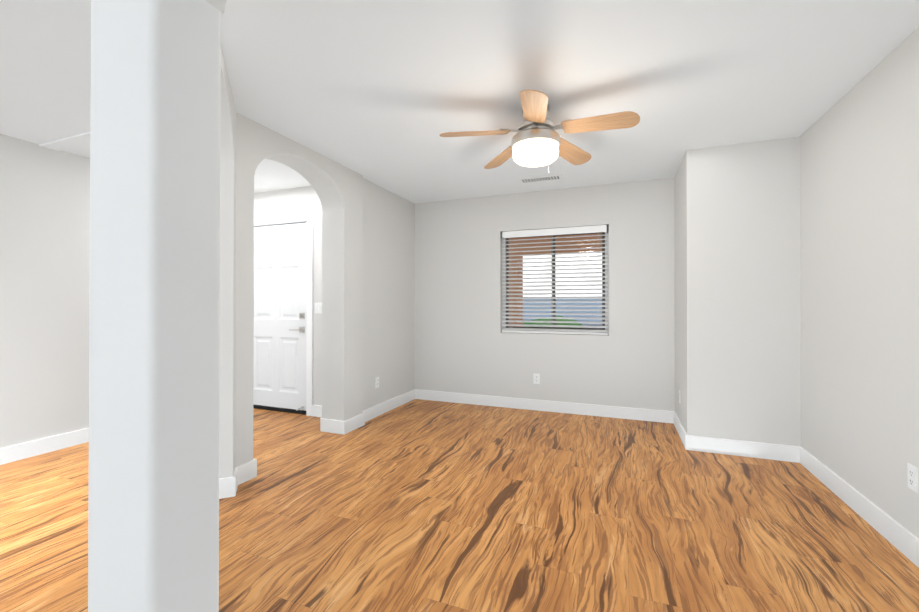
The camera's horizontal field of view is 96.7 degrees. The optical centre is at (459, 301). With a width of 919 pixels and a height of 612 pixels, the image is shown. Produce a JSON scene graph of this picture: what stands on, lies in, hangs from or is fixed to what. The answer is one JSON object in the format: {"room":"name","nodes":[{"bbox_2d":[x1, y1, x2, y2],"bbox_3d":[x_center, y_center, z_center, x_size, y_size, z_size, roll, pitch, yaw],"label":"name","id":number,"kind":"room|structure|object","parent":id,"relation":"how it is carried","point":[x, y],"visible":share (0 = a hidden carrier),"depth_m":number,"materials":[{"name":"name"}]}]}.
{"room":"empty living room","nodes":[
{"label":"empty living room","id":0,"kind":"room"},
{"bbox_2d":[0,134,89,447],"bbox_3d":[-4.350,-0.031,0.761,0.150,2.440,8.980,0,0,21],"label":"wall","id":1,"kind":"structure","parent":0,"point":[44,275],"depth_m":3.24,"materials":[{"name":"white paint"}]},
{"bbox_2d":[0,428,88,464],"bbox_3d":[-4.194,1.130,0.694,0.185,0.118,8.680,0,0,21],"label":"baseboard","id":2,"kind":"structure","parent":1,"relation":"attached to","point":[9,454],"depth_m":3.22,"materials":[{"name":"white wood"}]},
{"bbox_2d":[206,0,226,13],"bbox_3d":[0.363,-1.051,0.686,2.350,0.400,0.200,0,0,21],"label":"wall","id":3,"kind":"structure","parent":0,"point":[219,5],"depth_m":1.19,"materials":[{"name":"white paint"}]},
{"bbox_2d":[219,47,235,477],"bbox_3d":[-1.254,-0.024,1.921,0.220,2.440,1.542,0,0,-24],"label":"wall","id":4,"kind":"structure","parent":0,"point":[227,403],"depth_m":2.51,"materials":[{"name":"white paint"}]},
{"bbox_2d":[254,186,321,405],"bbox_3d":[-1.966,-0.009,4.570,1.820,2.440,0.150,0,0,21],"label":"wall","id":5,"kind":"structure","parent":0,"point":[289,201],"depth_m":4.33,"materials":[{"name":"white paint"}]},
{"bbox_2d":[253,223,306,413],"bbox_3d":[-2.044,0.181,4.507,0.860,2.051,0.136,0,0,21],"label":"door","id":6,"kind":"structure","parent":5,"relation":"in","point":[280,292],"depth_m":4.51,"materials":[{"name":"white wood"}]},
{"bbox_2d":[254,212,312,415],"bbox_3d":[-2.011,0.133,4.593,1.052,2.156,0.198,0,0,21],"label":"door frame","id":7,"kind":"structure","parent":5,"relation":"attached to","point":[306,217],"depth_m":4.33,"materials":[{"name":"white wood"}]},
{"bbox_2d":[315,303,321,312],"bbox_3d":[-1.455,0.069,4.283,0.165,0.115,0.010,0,0,21],"label":"light switch","id":8,"kind":"object","parent":5,"relation":"attached to","point":[318,307],"visible":0.58,"depth_m":4.29,"materials":[{"name":"white plastic"}]},
{"bbox_2d":[235,112,362,466],"bbox_3d":[-1.330,-0.016,3.355,0.250,2.440,1.470,0,0,21],"label":"wall","id":9,"kind":"structure","parent":0,"point":[337,187],"depth_m":3.73,"materials":[{"name":"white paint"}]},
{"bbox_2d":[219,458,256,498],"bbox_3d":[-1.546,1.141,2.627,0.394,0.118,0.444,0,0,21],"label":"baseboard","id":10,"kind":"structure","parent":9,"relation":"attached to","point":[243,473],"depth_m":2.63,"materials":[{"name":"white wood"}]},
{"bbox_2d":[363,179,414,409],"bbox_3d":[-0.844,-0.009,4.668,0.200,2.440,1.330,0,0,21],"label":"wall","id":11,"kind":"structure","parent":0,"point":[388,280],"depth_m":4.51,"materials":[{"name":"white paint"}]},
{"bbox_2d":[375,377,378,388],"bbox_3d":[-0.867,0.857,4.317,0.007,0.115,0.070,0,0,21],"label":"outlet","id":12,"kind":"object","parent":11,"relation":"attached to","point":[376,382],"visible":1,"depth_m":4.30,"materials":[{"name":"white plastic"}]},
{"bbox_2d":[0,399,918,611],"bbox_3d":[-1.511,1.236,0.230,5.820,0.100,10.070,0,0,21],"label":"floor","id":13,"kind":"structure","parent":0,"point":[417,505],"depth_m":2.17,"materials":[{"name":"laminate"}]},
{"bbox_2d":[88,0,220,611],"bbox_3d":[-0.857,-0.028,1.157,0.270,2.440,0.200,0,0,21],"label":"column","id":14,"kind":"structure","parent":13,"relation":"on","point":[154,377],"depth_m":1.07,"materials":[{"name":"white paint"}]},
{"bbox_2d":[0,0,918,203],"bbox_3d":[-1.511,-1.328,0.245,5.820,0.150,10.070,0,0,21],"label":"ceiling","id":15,"kind":"structure","parent":0,"point":[384,94],"depth_m":2.24,"materials":[{"name":"white paint"}]},
{"bbox_2d":[39,132,89,150],"bbox_3d":[-2.513,-1.232,2.971,1.670,0.012,0.120,0,0,21],"label":"beam","id":16,"kind":"structure","parent":15,"relation":"attached to","point":[78,140],"depth_m":3.16,"materials":[{"name":"white paint"}]},
{"bbox_2d":[439,89,639,172],"bbox_3d":[0.502,-1.010,2.571,1.158,0.460,1.163,0,0,21],"label":"ceiling fan","id":17,"kind":"object","parent":15,"relation":"hanging from","point":[537,140],"visible":1,"depth_m":2.48,"materials":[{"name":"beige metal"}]},
{"bbox_2d":[519,174,563,183],"bbox_3d":[0.823,-1.228,4.104,0.420,0.006,0.160,0,0,21],"label":"ceiling vent","id":18,"kind":"object","parent":15,"relation":"in","point":[542,178],"visible":1,"depth_m":4.10,"materials":[{"name":"white plastic"}]},
{"bbox_2d":[414,178,674,410],"bbox_3d":[0.722,-0.008,4.690,3.100,2.440,0.150,0,0,21],"label":"wall","id":19,"kind":"structure","parent":0,"point":[463,343],"depth_m":4.51,"materials":[{"name":"white paint"}]},
{"bbox_2d":[533,373,539,383],"bbox_3d":[0.858,0.861,4.547,0.070,0.115,0.007,0,0,21],"label":"outlet","id":20,"kind":"object","parent":19,"relation":"attached to","point":[536,378],"visible":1,"depth_m":4.55,"materials":[{"name":"white plastic"}]},
{"bbox_2d":[502,226,608,334],"bbox_3d":[1.058,-0.224,4.597,1.175,1.170,0.050,0,0,21],"label":"window","id":21,"kind":"structure","parent":19,"relation":"in","point":[602,262],"depth_m":4.58,"materials":[{"name":"white plastic"}]},
{"bbox_2d":[501,225,607,334],"bbox_3d":[1.032,-0.225,4.530,1.159,1.160,0.074,0,0,21],"label":"window blinds","id":22,"kind":"object","parent":21,"relation":"attached to","point":[559,231],"visible":1,"depth_m":4.51,"materials":[{"name":"white plastic"}]},
{"bbox_2d":[674,136,800,446],"bbox_3d":[2.443,-0.015,3.599,0.900,2.440,0.930,0,0,21],"label":"wall","id":23,"kind":"structure","parent":0,"point":[737,304],"depth_m":3.20,"materials":[{"name":"white paint"}]},
{"bbox_2d":[312,389,918,567],"bbox_3d":[0.170,1.142,2.838,4.285,0.118,3.690,0,0,21],"label":"baseboard","id":24,"kind":"structure","parent":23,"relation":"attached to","point":[899,537],"depth_m":3.29,"materials":[{"name":"white wood"}]},
{"bbox_2d":[800,27,918,537],"bbox_3d":[0.960,-0.042,-1.227,0.150,2.440,9.140,0,0,21],"label":"wall","id":25,"kind":"structure","parent":0,"point":[859,204],"depth_m":2.24,"materials":[{"name":"white paint"}]},
{"bbox_2d":[907,463,918,493],"bbox_3d":[2.094,0.816,1.889,0.007,0.115,0.070,0,0,21],"label":"outlet","id":26,"kind":"object","parent":25,"relation":"attached to","point":[912,476],"visible":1,"depth_m":1.88,"materials":[{"name":"white plastic"}]},
{"label":"outside","id":27,"kind":"structure","parent":0,"visible":0},
{"bbox_3d":[13.669,1.511,34.747,80.000,0.140,65.280,0,0,21],"label":"ground","id":28,"kind":"structure","parent":27,"visible":0},
{"bbox_2d":[523,315,583,327],"bbox_3d":[1.796,0.794,8.495,1.529,1.017,0.849,0,0,21],"label":"bush","id":29,"kind":"object","parent":28,"relation":"on","point":[551,320],"depth_m":8.32,"materials":[{"name":"green plant"}]},
{"bbox_2d":[523,296,601,323],"bbox_3d":[5.951,0.567,28.738,50.000,1.680,6.100,0,0,21],"label":"wall","id":30,"kind":"structure","parent":28,"relation":"on","point":[600,320],"depth_m":25.28,"materials":[{"name":"blue"}]},
{"bbox_3d":[0.689,1.252,5.630,5.990,0.050,3.770,0,0,21],"label":"porch","id":31,"kind":"object","parent":28,"relation":"on","visible":0},
{"bbox_2d":[509,254,522,326],"bbox_3d":[0.897,0.206,7.337,0.400,2.060,0.390,0,0,21],"label":"porch column","id":32,"kind":"structure","parent":31,"relation":"on","point":[518,280],"depth_m":7.13,"materials":[{"name":"brown"}]},
{"bbox_2d":[509,233,601,255],"bbox_3d":[1.293,-1.019,7.189,5.990,0.390,0.350,0,0,21],"label":"beam","id":33,"kind":"structure","parent":32,"relation":"on","point":[559,247],"depth_m":6.87,"materials":[{"name":"brown wood"}]}
]}

